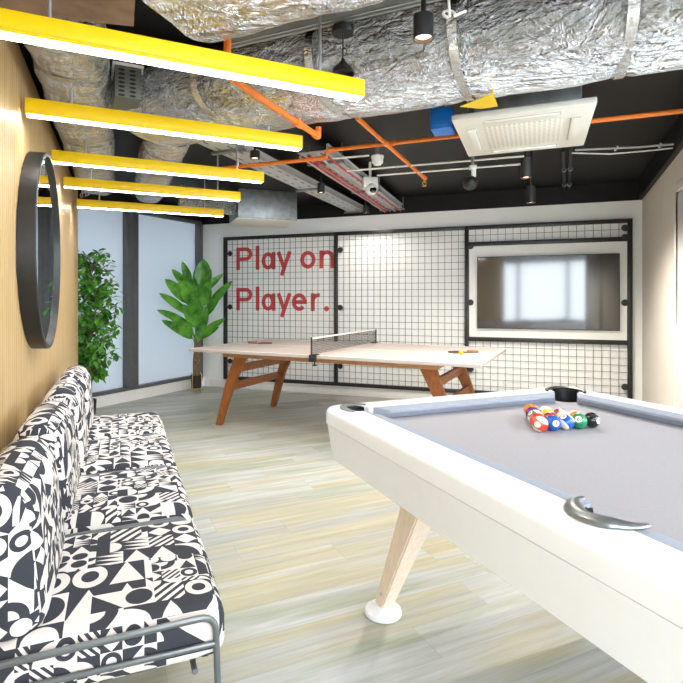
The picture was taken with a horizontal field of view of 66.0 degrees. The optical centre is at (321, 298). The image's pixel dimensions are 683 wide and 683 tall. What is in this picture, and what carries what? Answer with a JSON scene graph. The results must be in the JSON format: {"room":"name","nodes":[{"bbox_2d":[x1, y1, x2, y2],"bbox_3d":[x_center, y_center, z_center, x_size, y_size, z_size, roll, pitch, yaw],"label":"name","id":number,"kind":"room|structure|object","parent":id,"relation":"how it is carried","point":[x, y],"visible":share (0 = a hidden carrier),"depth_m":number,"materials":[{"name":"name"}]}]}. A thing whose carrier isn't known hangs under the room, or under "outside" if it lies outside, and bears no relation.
{"room":"common room","nodes":[
{"label":"common room","id":0,"kind":"room"},
{"bbox_2d":[0,39,77,451],"bbox_3d":[-1.510,0.077,2.496,0.221,2.325,5.920,0,0,-21],"label":"wall","id":1,"kind":"structure","parent":0,"point":[27,374],"depth_m":2.28,"materials":[{"name":"brown wood"}]},
{"bbox_2d":[16,151,60,348],"bbox_3d":[-1.408,-0.238,2.644,0.072,0.974,0.974,0,0,-21],"label":"round mirror","id":2,"kind":"object","parent":1,"relation":"attached to","point":[38,243],"visible":1,"depth_m":2.40,"materials":[{"name":"black metal"}]},
{"bbox_2d":[36,158,56,342],"bbox_3d":[-1.394,-0.238,2.649,0.006,0.936,0.936,0,0,-21],"label":"mirror glass","id":3,"kind":"object","parent":2,"relation":"attached to","point":[46,185],"depth_m":2.65,"materials":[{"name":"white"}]},
{"bbox_2d":[18,42,74,176],"bbox_3d":[-1.516,-1.173,2.482,0.180,0.171,5.941,0,0,-21],"label":"trim","id":4,"kind":"structure","parent":1,"relation":"attached to","point":[24,51],"depth_m":2.91,"materials":[{"name":"black paint"}]},
{"bbox_2d":[0,0,134,25],"bbox_3d":[-0.610,-0.960,1.092,0.440,0.030,1.520,0,0,-21],"label":"board","id":5,"kind":"object","parent":1,"relation":"attached to","point":[117,12],"visible":1,"depth_m":1.71,"materials":[{"name":"brown wood"}]},
{"bbox_2d":[77,189,202,221],"bbox_3d":[-2.981,-1.179,5.449,0.210,0.158,4.838,0,0,30],"label":"wall","id":6,"kind":"structure","parent":0,"point":[113,196],"depth_m":6.30,"materials":[{"name":"black paint"}]},
{"bbox_2d":[78,208,132,396],"bbox_3d":[-3.150,0.005,5.021,0.121,2.210,3.228,0,0,30],"label":"window","id":7,"kind":"structure","parent":6,"relation":"in","point":[111,230],"depth_m":6.28,"materials":[{"name":"grey glass"}]},
{"bbox_2d":[132,211,200,389],"bbox_3d":[-2.055,0.005,6.940,0.120,2.210,1.190,0,0,30],"label":"window","id":8,"kind":"structure","parent":6,"relation":"in","point":[161,243],"depth_m":6.85,"materials":[{"name":"grey glass"}]},
{"bbox_2d":[93,377,202,407],"bbox_3d":[-2.985,1.177,5.439,0.213,0.125,4.818,0,0,30],"label":"baseboard","id":9,"kind":"structure","parent":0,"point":[120,397],"depth_m":6.53,"materials":[{"name":"white wood"}]},
{"bbox_2d":[228,218,298,227],"bbox_3d":[-0.715,-0.911,6.311,0.740,0.010,0.600,0,0,-20],"label":"tray","id":10,"kind":"object","parent":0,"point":[252,222],"depth_m":6.22,"materials":[{"name":"white metal"}]},
{"bbox_2d":[29,0,682,204],"bbox_3d":[1.200,-1.310,1.800,12.400,0.100,14.200,0,0,0],"label":"ceiling","id":11,"kind":"structure","parent":0,"point":[661,91],"depth_m":4.45,"materials":[{"name":"black paint"}]},
{"bbox_2d":[23,18,115,195],"bbox_3d":[-1.494,-1.094,3.321,0.333,0.323,3.212,0,0,-21],"label":"air duct","id":12,"kind":"object","parent":11,"relation":"hanging from","point":[58,71],"visible":0.57,"depth_m":2.40,"materials":[{"name":"silver metal"}]},
{"bbox_2d":[111,61,143,110],"bbox_3d":[-0.977,-1.109,2.624,0.140,0.299,0.280,0,0,-24],"label":"vent box","id":13,"kind":"object","parent":11,"relation":"attached to","point":[126,77],"visible":0.69,"depth_m":2.51,"materials":[{"name":"metal"}]},
{"bbox_2d":[77,178,223,216],"bbox_3d":[-1.542,-1.028,4.822,1.286,0.462,0.063,0,0,-24],"label":"lamp","id":14,"kind":"object","parent":11,"relation":"hanging from","point":[81,203],"visible":0.88,"depth_m":4.78,"materials":[{"name":"yellow metal"}]},
{"bbox_2d":[78,207,222,216],"bbox_3d":[-1.542,-0.800,4.822,1.274,0.007,0.049,0,0,-24],"label":"diffuser","id":15,"kind":"object","parent":14,"relation":"attached to","point":[138,209],"depth_m":4.83,"materials":[{"name":"white"}]},
{"bbox_2d":[63,155,240,201],"bbox_3d":[-1.255,-1.028,4.004,1.286,0.462,0.063,0,0,-24],"label":"lamp","id":16,"kind":"object","parent":11,"relation":"hanging from","point":[68,182],"visible":0.88,"depth_m":3.95,"materials":[{"name":"yellow"}]},
{"bbox_2d":[64,186,239,200],"bbox_3d":[-1.255,-0.800,4.004,1.274,0.007,0.049,0,0,-24],"label":"diffuser","id":17,"kind":"object","parent":16,"relation":"attached to","point":[100,188],"depth_m":3.99,"materials":[{"name":"white"}]},
{"bbox_2d":[52,139,263,182],"bbox_3d":[-0.992,-1.028,3.333,1.286,0.462,0.063,0,0,-24],"label":"lamp","id":18,"kind":"object","parent":11,"relation":"hanging from","point":[85,159],"visible":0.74,"depth_m":3.28,"materials":[{"name":"yellow"}]},
{"bbox_2d":[53,162,261,182],"bbox_3d":[-0.992,-0.800,3.333,1.274,0.007,0.049,0,0,-24],"label":"diffuser","id":19,"kind":"object","parent":18,"relation":"attached to","point":[105,165],"depth_m":3.31,"materials":[{"name":"white"}]},
{"bbox_2d":[134,139,189,202],"bbox_3d":[-1.339,-1.096,4.269,0.329,0.292,2.092,0,0,-22],"label":"air duct","id":20,"kind":"object","parent":11,"relation":"hanging from","point":[148,150],"visible":0.45,"depth_m":3.73,"materials":[{"name":"silver metal"}]},
{"bbox_2d":[25,89,302,150],"bbox_3d":[-0.700,-1.028,2.543,1.286,0.462,0.063,0,0,-24],"label":"lamp","id":21,"kind":"object","parent":11,"relation":"hanging from","point":[70,112],"visible":0.84,"depth_m":2.48,"materials":[{"name":"yellow"}]},
{"bbox_2d":[27,114,300,150],"bbox_3d":[-0.700,-0.800,2.543,1.274,0.007,0.049,0,0,-24],"label":"diffuser","id":22,"kind":"object","parent":21,"relation":"attached to","point":[70,118],"depth_m":2.50,"materials":[{"name":"white"}]},
{"bbox_2d":[0,0,364,101],"bbox_3d":[-0.429,-1.028,1.831,1.286,0.462,0.063,0,0,-24],"label":"lamp","id":23,"kind":"object","parent":11,"relation":"hanging from","point":[16,26],"visible":1,"depth_m":1.77,"materials":[{"name":"yellow"}]},
{"bbox_2d":[0,31,361,100],"bbox_3d":[-0.429,-0.800,1.831,1.274,0.007,0.049,0,0,-24],"label":"diffuser","id":24,"kind":"object","parent":23,"relation":"attached to","point":[39,38],"depth_m":1.78,"materials":[{"name":"white"}]},
{"bbox_2d":[250,146,259,159],"bbox_3d":[-0.479,-1.129,3.750,0.070,0.259,0.070,0,0,0],"label":"spot lamp","id":25,"kind":"object","parent":11,"relation":"hanging from","point":[254,154],"visible":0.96,"depth_m":3.72,"materials":[{"name":"black metal"}]},
{"bbox_2d":[142,0,383,42],"bbox_3d":[0.875,-1.085,1.153,3.019,0.339,0.610,0,0,24],"label":"air duct","id":26,"kind":"object","parent":11,"relation":"hanging from","point":[208,21],"visible":1,"depth_m":1.70,"materials":[{"name":"silver metal"}]},
{"bbox_2d":[228,188,298,227],"bbox_3d":[-0.715,-1.083,6.311,0.740,0.353,0.600,0,0,-20],"label":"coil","id":27,"kind":"object","parent":11,"relation":"hanging from","point":[256,207],"visible":0.94,"depth_m":6.07,"materials":[{"name":"metal"}]},
{"bbox_2d":[178,184,236,215],"bbox_3d":[-1.230,-1.079,5.758,0.308,0.260,0.863,0,0,36],"label":"flexible duct","id":28,"kind":"object","parent":27,"relation":"attached to","point":[230,207],"visible":0.46,"depth_m":5.58,"materials":[{"name":"silver metal"}]},
{"bbox_2d":[198,140,363,212],"bbox_3d":[-0.130,-1.179,5.338,0.290,0.160,3.600,0,0,23],"label":"cable tray","id":29,"kind":"object","parent":11,"relation":"hanging from","point":[284,173],"visible":0.71,"depth_m":4.76,"materials":[{"name":"metal"}]},
{"bbox_2d":[317,172,324,193],"bbox_3d":[-0.009,-1.129,4.950,0.070,0.260,0.070,0,0,0],"label":"spot lamp","id":30,"kind":"object","parent":11,"relation":"hanging from","point":[320,186],"visible":0.98,"depth_m":4.92,"materials":[{"name":"black metal"}]},
{"bbox_2d":[231,0,442,48],"bbox_3d":[0.706,-1.179,1.796,2.449,0.159,0.043,0,0,24],"label":"channel","id":31,"kind":"object","parent":11,"relation":"hanging from","point":[387,6],"visible":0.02,"depth_m":2.10,"materials":[{"name":"metal"}]},
{"bbox_2d":[332,21,354,76],"bbox_3d":[0.083,-0.995,2.085,0.092,0.208,0.092,0,0,0],"label":"pendant lamp","id":32,"kind":"object","parent":31,"relation":"hanging from","point":[342,30],"visible":0.9,"depth_m":2.06,"materials":[{"name":"black metal"}]},
{"bbox_2d":[298,143,404,211],"bbox_3d":[0.457,-1.170,5.419,0.310,0.178,3.031,0,0,21],"label":"cable tray","id":33,"kind":"object","parent":11,"relation":"hanging from","point":[383,200],"visible":0.87,"depth_m":4.77,"materials":[{"name":"metal"}]},
{"bbox_2d":[329,155,368,159],"bbox_3d":[0.209,-1.110,4.112,0.324,0.022,0.022,0,0,18],"label":"conduit","id":34,"kind":"object","parent":33,"relation":"attached to","point":[357,156],"visible":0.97,"depth_m":4.10,"materials":[{"name":"beige plastic"}]},
{"bbox_2d":[347,155,523,171],"bbox_3d":[0.876,-1.090,4.236,1.407,0.022,0.022,0,0,19],"label":"conduit","id":35,"kind":"object","parent":33,"relation":"attached to","point":[518,156],"visible":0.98,"depth_m":4.21,"materials":[{"name":"beige plastic"}]},
{"bbox_2d":[363,200,368,212],"bbox_3d":[0.520,-1.137,6.200,0.070,0.243,0.070,0,0,0],"label":"spot lamp","id":36,"kind":"object","parent":11,"relation":"hanging from","point":[365,208],"visible":0.95,"depth_m":6.17,"materials":[{"name":"black metal"}]},
{"bbox_2d":[362,162,377,194],"bbox_3d":[0.444,-1.103,4.805,0.140,0.311,0.148,0,0,-5],"label":"security camera","id":37,"kind":"object","parent":11,"relation":"attached to","point":[370,184],"visible":0.99,"depth_m":4.78,"materials":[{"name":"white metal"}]},
{"bbox_2d":[371,138,383,165],"bbox_3d":[0.435,-1.155,4.114,0.100,0.209,0.100,0,0,0],"label":"smoke detector","id":38,"kind":"object","parent":11,"relation":"hanging from","point":[377,159],"visible":0.96,"depth_m":4.09,"materials":[{"name":"white plastic"}]},
{"bbox_2d":[106,0,682,146],"bbox_3d":[0.910,-1.053,2.134,4.149,0.354,0.644,0,0,24],"label":"air duct","id":39,"kind":"object","parent":11,"relation":"hanging from","point":[487,52],"visible":0.73,"depth_m":2.10,"materials":[{"name":"silver metal"}]},
{"bbox_2d":[224,39,320,139],"bbox_3d":[-0.195,-0.965,2.444,0.042,0.221,0.875,0,0,25],"label":"pipe","id":40,"kind":"object","parent":39,"relation":"attached to","point":[316,134],"visible":0.84,"depth_m":2.36,"materials":[{"name":"orange plastic"}]},
{"bbox_2d":[413,0,433,43],"bbox_3d":[0.348,-1.075,1.800,0.070,0.368,0.070,0,0,0],"label":"spot lamp","id":41,"kind":"object","parent":11,"relation":"hanging from","point":[423,20],"visible":1,"depth_m":1.78,"materials":[{"name":"black metal"}]},
{"bbox_2d":[430,105,455,136],"bbox_3d":[0.730,-1.124,3.170,0.130,0.238,0.166,0,0,22],"label":"junction box","id":42,"kind":"object","parent":11,"relation":"attached to","point":[441,124],"visible":0.95,"depth_m":3.10,"materials":[{"name":"blue plastic"}]},
{"bbox_2d":[442,0,465,17],"bbox_3d":[0.432,-1.087,1.720,0.081,0.344,0.029,0,0,0],"label":"cable loop","id":43,"kind":"object","parent":11,"relation":"hanging from","point":[448,10],"visible":1,"depth_m":1.71,"materials":[{"name":"white plastic"}]},
{"bbox_2d":[462,156,477,189],"bbox_3d":[1.128,-1.043,4.000,0.112,0.431,0.112,0,0,0],"label":"speaker","id":44,"kind":"object","parent":11,"relation":"hanging from","point":[470,182],"visible":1,"depth_m":3.98},
{"bbox_2d":[452,85,596,156],"bbox_3d":[1.184,-1.111,3.100,0.710,0.297,0.780,0,0,22],"label":"air conditioner","id":45,"kind":"object","parent":11,"relation":"attached to","point":[559,118],"visible":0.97,"depth_m":2.94,"materials":[{"name":"beige plastic"}]},
{"bbox_2d":[483,118,561,148],"bbox_3d":[1.184,-0.970,3.100,0.410,0.008,0.440,0,0,22],"label":"grille","id":46,"kind":"object","parent":45,"relation":"attached to","point":[549,130],"depth_m":3.06,"materials":[{"name":"white plastic"}]},
{"bbox_2d":[520,151,531,178],"bbox_3d":[1.399,-1.044,3.600,0.072,0.429,0.072,0,0,0],"label":"spot lamp","id":47,"kind":"object","parent":11,"relation":"hanging from","point":[525,162],"visible":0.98,"depth_m":3.57,"materials":[{"name":"black metal"}]},
{"bbox_2d":[526,150,535,203],"bbox_3d":[1.712,-1.023,4.300,0.072,0.473,0.072,0,0,0],"label":"spot lamp","id":48,"kind":"object","parent":11,"relation":"hanging from","point":[531,189],"visible":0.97,"depth_m":4.28,"materials":[{"name":"black metal"}]},
{"bbox_2d":[561,148,565,189],"bbox_3d":[2.503,-1.230,5.428,0.043,0.043,2.415,0,0,25],"label":"conduit","id":49,"kind":"object","parent":11,"relation":"attached to","point":[563,151],"visible":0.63,"depth_m":4.89,"materials":[{"name":"black metal"}]},
{"bbox_2d":[567,146,573,189],"bbox_3d":[2.547,-1.230,5.400,0.043,0.043,2.471,0,0,25],"label":"conduit","id":50,"kind":"object","parent":11,"relation":"attached to","point":[570,168],"visible":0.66,"depth_m":4.89,"materials":[{"name":"black metal"}]},
{"bbox_2d":[94,386,646,682],"bbox_3d":[1.200,1.290,1.800,12.400,0.100,14.200,0,0,0],"label":"floor","id":51,"kind":"structure","parent":0,"point":[296,543],"depth_m":2.31,"materials":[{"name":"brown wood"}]},
{"bbox_2d":[78,248,124,414],"bbox_3d":[-2.393,0.348,5.585,0.621,1.783,0.597,0,0,23],"label":"tree","id":52,"kind":"object","parent":51,"relation":"on","point":[89,355],"visible":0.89,"depth_m":5.53,"materials":[{"name":"green plant"}]},
{"bbox_2d":[13,400,192,536],"bbox_3d":[-0.882,0.836,2.155,0.633,0.808,0.644,0,0,-21],"label":"lounge chair","id":53,"kind":"object","parent":51,"relation":"on","point":[115,500],"visible":0.39,"depth_m":2.02,"materials":[{"name":"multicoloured fabric"}]},
{"bbox_2d":[41,379,176,475],"bbox_3d":[-1.114,0.836,2.762,0.633,0.808,0.644,0,0,-21],"label":"lounge chair","id":54,"kind":"object","parent":51,"relation":"on","point":[118,454],"visible":0.46,"depth_m":2.63,"materials":[{"name":"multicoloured fabric"}]},
{"bbox_2d":[57,365,165,439],"bbox_3d":[-1.346,0.836,3.369,0.633,0.808,0.644,0,0,-21],"label":"lounge chair","id":55,"kind":"object","parent":51,"relation":"on","point":[147,423],"visible":0.36,"depth_m":3.24,"materials":[{"name":"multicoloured fabric"}]},
{"bbox_2d":[0,437,223,682],"bbox_3d":[-0.650,0.836,1.548,0.633,0.808,0.644,0,0,-21],"label":"lounge chair","id":56,"kind":"object","parent":51,"relation":"on","point":[94,607],"visible":1,"depth_m":1.34,"materials":[{"name":"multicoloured fabric"}]},
{"bbox_2d":[157,259,232,392],"bbox_3d":[-1.680,0.354,6.909,0.973,1.771,0.407,0,0,-21],"label":"leaf plant","id":57,"kind":"object","parent":51,"relation":"on","point":[195,291],"visible":0.99,"depth_m":6.91,"materials":[{"name":"green plant"}]},
{"bbox_2d":[189,339,505,424],"bbox_3d":[0.252,0.859,5.100,2.745,0.761,1.420,0,0,27],"label":"table","id":58,"kind":"object","parent":51,"relation":"on","point":[429,359],"visible":0.87,"depth_m":4.87,"materials":[{"name":"white laminate"}]},
{"bbox_2d":[248,341,271,343],"bbox_3d":[-0.665,0.466,5.636,0.263,0.025,0.150,0,0,4],"label":"paddle","id":59,"kind":"object","parent":58,"relation":"on","point":[248,341],"visible":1,"depth_m":5.63,"materials":[{"name":"brown wood"}]},
{"bbox_2d":[309,328,377,365],"bbox_3d":[0.252,0.446,5.100,0.061,0.247,1.526,0,0,27],"label":"net","id":60,"kind":"object","parent":58,"relation":"attached to","point":[312,357],"visible":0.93,"depth_m":4.90,"materials":[{"name":"black fabric"}]},
{"bbox_2d":[448,350,478,352],"bbox_3d":[1.258,0.466,4.676,0.263,0.025,0.150,0,0,12],"label":"paddle","id":61,"kind":"object","parent":58,"relation":"on","point":[468,351],"visible":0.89,"depth_m":4.65,"materials":[{"name":"brown wood"}]},
{"bbox_2d":[326,386,682,682],"bbox_3d":[1.082,0.832,1.266,1.338,0.816,2.500,0,0,-22],"label":"pool table","id":62,"kind":"object","parent":51,"relation":"on","point":[586,523],"visible":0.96,"depth_m":1.35,"materials":[{"name":"white paint"}]},
{"bbox_2d":[373,392,554,417],"bbox_3d":[0.667,0.461,2.293,0.966,0.042,0.052,0,0,-22],"label":"cushion","id":63,"kind":"object","parent":62,"relation":"on","point":[510,401],"depth_m":2.26,"materials":[{"name":"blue fabric"}]},
{"bbox_2d":[367,412,589,507],"bbox_3d":[0.383,0.461,1.588,0.052,0.042,1.006,0,0,-22],"label":"cushion","id":64,"kind":"object","parent":62,"relation":"on","point":[550,491],"depth_m":1.40,"materials":[{"name":"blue fabric"}]},
{"bbox_2d":[524,404,536,413],"bbox_3d":[0.848,0.455,2.131,0.057,0.057,0.057,0,0,19],"label":"ball","id":65,"kind":"object","parent":62,"relation":"on","point":[527,406],"visible":0.43,"depth_m":2.12,"materials":[{"name":"orange plastic"}]},
{"bbox_2d":[525,407,539,418],"bbox_3d":[0.835,0.455,2.075,0.057,0.057,0.057,0,0,24],"label":"ball","id":66,"kind":"object","parent":62,"relation":"on","point":[529,409],"visible":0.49,"depth_m":2.07,"materials":[{"name":"purple plastic"}]},
{"bbox_2d":[527,410,542,421],"bbox_3d":[0.821,0.455,2.020,0.057,0.057,0.057,0,0,24],"label":"ball","id":67,"kind":"object","parent":62,"relation":"on","point":[531,412],"visible":0.44,"depth_m":2.01,"materials":[{"name":"multicoloured plastic"}]},
{"bbox_2d":[529,413,544,424],"bbox_3d":[0.807,0.455,1.964,0.057,0.057,0.057,0,0,15],"label":"ball","id":68,"kind":"object","parent":62,"relation":"on","point":[533,415],"visible":0.41,"depth_m":1.96,"materials":[{"name":"red plastic"}]},
{"bbox_2d":[532,416,548,431],"bbox_3d":[0.793,0.455,1.909,0.057,0.057,0.057,0,0,22],"label":"ball","id":69,"kind":"object","parent":62,"relation":"on","point":[539,423],"visible":1,"depth_m":1.89,"materials":[{"name":"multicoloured plastic"}]},
{"bbox_2d":[539,406,551,411],"bbox_3d":[0.889,0.455,2.091,0.057,0.057,0.057,0,0,29],"label":"ball","id":70,"kind":"object","parent":62,"relation":"on","point":[542,407],"visible":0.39,"depth_m":2.08,"materials":[{"name":"white plastic"}]},
{"bbox_2d":[541,409,553,414],"bbox_3d":[0.876,0.455,2.036,0.057,0.057,0.057,0,0,10],"label":"ball","id":71,"kind":"object","parent":62,"relation":"on","point":[544,411],"visible":0.34,"depth_m":2.02,"materials":[{"name":"yellow plastic"}]},
{"bbox_2d":[543,412,557,417],"bbox_3d":[0.862,0.455,1.980,0.057,0.057,0.057,0,0,28],"label":"ball","id":72,"kind":"object","parent":62,"relation":"on","point":[546,414],"visible":0.34,"depth_m":1.97,"materials":[{"name":"red plastic"}]},
{"bbox_2d":[546,415,561,430],"bbox_3d":[0.848,0.455,1.925,0.057,0.057,0.057,0,0,28],"label":"ball","id":73,"kind":"object","parent":62,"relation":"on","point":[554,422],"visible":0.91,"depth_m":1.91,"materials":[{"name":"blue plastic"}]},
{"bbox_2d":[554,408,566,413],"bbox_3d":[0.931,0.455,2.051,0.057,0.057,0.057,0,0,27],"label":"ball","id":74,"kind":"object","parent":62,"relation":"on","point":[556,410],"visible":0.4,"depth_m":2.04,"materials":[{"name":"white plastic"}]},
{"bbox_2d":[556,411,569,416],"bbox_3d":[0.917,0.455,1.996,0.057,0.057,0.057,0,0,-16],"label":"ball","id":75,"kind":"object","parent":62,"relation":"on","point":[559,413],"visible":0.27,"depth_m":1.99,"materials":[{"name":"white plastic"}]},
{"bbox_2d":[559,414,574,429],"bbox_3d":[0.903,0.455,1.940,0.057,0.057,0.057,0,0,24],"label":"ball","id":76,"kind":"object","parent":62,"relation":"on","point":[568,422],"visible":0.89,"depth_m":1.92,"materials":[{"name":"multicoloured plastic"}]},
{"bbox_2d":[569,410,581,415],"bbox_3d":[0.972,0.455,2.011,0.057,0.057,0.057,0,0,24],"label":"ball","id":77,"kind":"object","parent":62,"relation":"on","point":[572,412],"visible":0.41,"depth_m":2.00,"materials":[{"name":"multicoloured plastic"}]},
{"bbox_2d":[572,413,587,428],"bbox_3d":[0.958,0.455,1.956,0.057,0.057,0.057,0,0,11],"label":"ball","id":78,"kind":"object","parent":62,"relation":"on","point":[581,421],"visible":0.89,"depth_m":1.94,"materials":[{"name":"green plastic"}]},
{"bbox_2d":[585,412,599,427],"bbox_3d":[1.013,0.455,1.972,0.057,0.057,0.057,0,0,22],"label":"ball","id":79,"kind":"object","parent":62,"relation":"on","point":[593,419],"visible":0.88,"depth_m":1.95,"materials":[{"name":"black plastic"}]},
{"bbox_2d":[577,393,682,426],"bbox_3d":[1.360,0.461,1.983,0.052,0.042,1.006,0,0,-22],"label":"cushion","id":80,"kind":"object","parent":62,"relation":"on","point":[659,416],"depth_m":2.16,"materials":[{"name":"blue fabric"}]},
{"bbox_2d":[636,530,682,551],"bbox_3d":[0.803,0.461,0.548,0.052,0.042,1.006,0,0,-22],"label":"cushion","id":81,"kind":"object","parent":62,"relation":"on","point":[660,539],"depth_m":0.96,"materials":[{"name":"blue fabric"}]},
{"bbox_2d":[203,200,641,400],"bbox_3d":[0.881,0.090,6.657,5.500,2.300,0.200,0,0,20],"label":"wall","id":82,"kind":"structure","parent":0,"point":[374,303],"depth_m":6.50,"materials":[{"name":"white paint"}]},
{"bbox_2d":[200,222,202,376],"bbox_3d":[-1.761,0.007,7.498,0.100,2.213,0.069,0,0,30],"label":"trim","id":83,"kind":"structure","parent":82,"relation":"attached to","point":[200,222],"depth_m":7.49,"materials":[{"name":"grey metal"}]},
{"bbox_2d":[236,246,333,316],"bbox_3d":[-0.517,-0.239,7.063,1.440,0.981,0.004,0,0,20],"label":"lettering","id":84,"kind":"object","parent":82,"relation":"attached to","point":[271,255],"depth_m":7.09},
{"bbox_2d":[209,379,452,398],"bbox_3d":[0.890,1.190,6.538,5.300,0.100,0.021,0,0,20],"label":"baseboard","id":85,"kind":"structure","parent":82,"relation":"attached to","point":[392,394],"depth_m":6.78,"materials":[{"name":"white wood"}]},
{"bbox_2d":[202,181,637,224],"bbox_3d":[0.879,-1.160,6.652,5.500,0.198,0.230,0,0,20],"label":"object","id":86,"kind":"structure","parent":82,"relation":"attached to","point":[620,191],"depth_m":6.14,"materials":[{"name":"black paint"}]},
{"bbox_2d":[223,218,632,398],"bbox_3d":[0.971,0.128,6.467,4.992,1.976,0.060,0,0,20],"label":"grid","id":87,"kind":"object","parent":82,"relation":"attached to","point":[628,237],"visible":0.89,"depth_m":6.48,"materials":[{"name":"black metal"}]},
{"bbox_2d":[469,241,626,339],"bbox_3d":[2.503,-0.087,5.911,1.628,1.061,0.050,0,0,20],"label":"frame","id":88,"kind":"object","parent":87,"relation":"attached to","point":[620,247],"visible":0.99,"depth_m":5.88,"materials":[{"name":"white paint"}]},
{"bbox_2d":[477,253,619,330],"bbox_3d":[2.493,-0.074,5.860,1.459,0.828,0.044,0,0,20],"label":"television","id":89,"kind":"object","parent":88,"relation":"attached to","point":[571,291],"visible":1,"depth_m":5.83,"materials":[{"name":"black glass"}]},
{"bbox_2d":[642,149,682,406],"bbox_3d":[2.897,0.090,4.231,0.201,2.300,2.950,0,0,25],"label":"wall","id":90,"kind":"structure","parent":0,"point":[658,203],"depth_m":4.64,"materials":[{"name":"white paint"}]},
{"bbox_2d":[220,108,682,168],"bbox_3d":[0.571,-1.103,3.782,3.605,0.097,0.048,0,0,21],"label":"pipe","id":91,"kind":"object","parent":90,"relation":"attached to","point":[673,111],"visible":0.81,"depth_m":3.77,"materials":[{"name":"orange plastic"}]},
{"bbox_2d":[355,118,426,186],"bbox_3d":[0.575,-1.069,3.979,0.044,0.096,1.754,0,0,24],"label":"pipe","id":92,"kind":"object","parent":91,"relation":"attached to","point":[384,142],"visible":0.98,"depth_m":3.74,"materials":[{"name":"orange plastic"}]},
{"bbox_2d":[377,163,519,175],"bbox_3d":[1.071,-1.090,4.428,1.242,0.022,0.022,0,0,19],"label":"conduit","id":93,"kind":"object","parent":92,"relation":"attached to","point":[504,165],"visible":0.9,"depth_m":4.42,"materials":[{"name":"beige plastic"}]},
{"bbox_2d":[572,146,672,154],"bbox_3d":[2.355,-1.096,3.866,0.960,0.024,0.094,0,0,15],"label":"conduit","id":94,"kind":"object","parent":90,"relation":"attached to","point":[658,146],"visible":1,"depth_m":3.92,"materials":[{"name":"metal"}]},
{"bbox_2d":[575,143,673,150],"bbox_3d":[2.358,-1.120,3.841,0.937,0.022,0.061,0,0,15],"label":"conduit","id":95,"kind":"object","parent":90,"relation":"attached to","point":[659,144],"visible":0.9,"depth_m":3.88,"materials":[{"name":"metal"}]},
{"bbox_2d":[638,114,682,199],"bbox_3d":[2.878,-1.160,4.239,0.240,0.198,2.950,0,0,25],"label":"trim","id":96,"kind":"structure","parent":90,"relation":"attached to","point":[662,159],"depth_m":4.24,"materials":[{"name":"black paint"}]},
{"bbox_2d":[674,176,682,408],"bbox_3d":[2.386,0.200,3.438,0.073,2.080,0.940,0,0,25],"label":"window","id":97,"kind":"structure","parent":90,"relation":"in","point":[678,186],"depth_m":3.75,"materials":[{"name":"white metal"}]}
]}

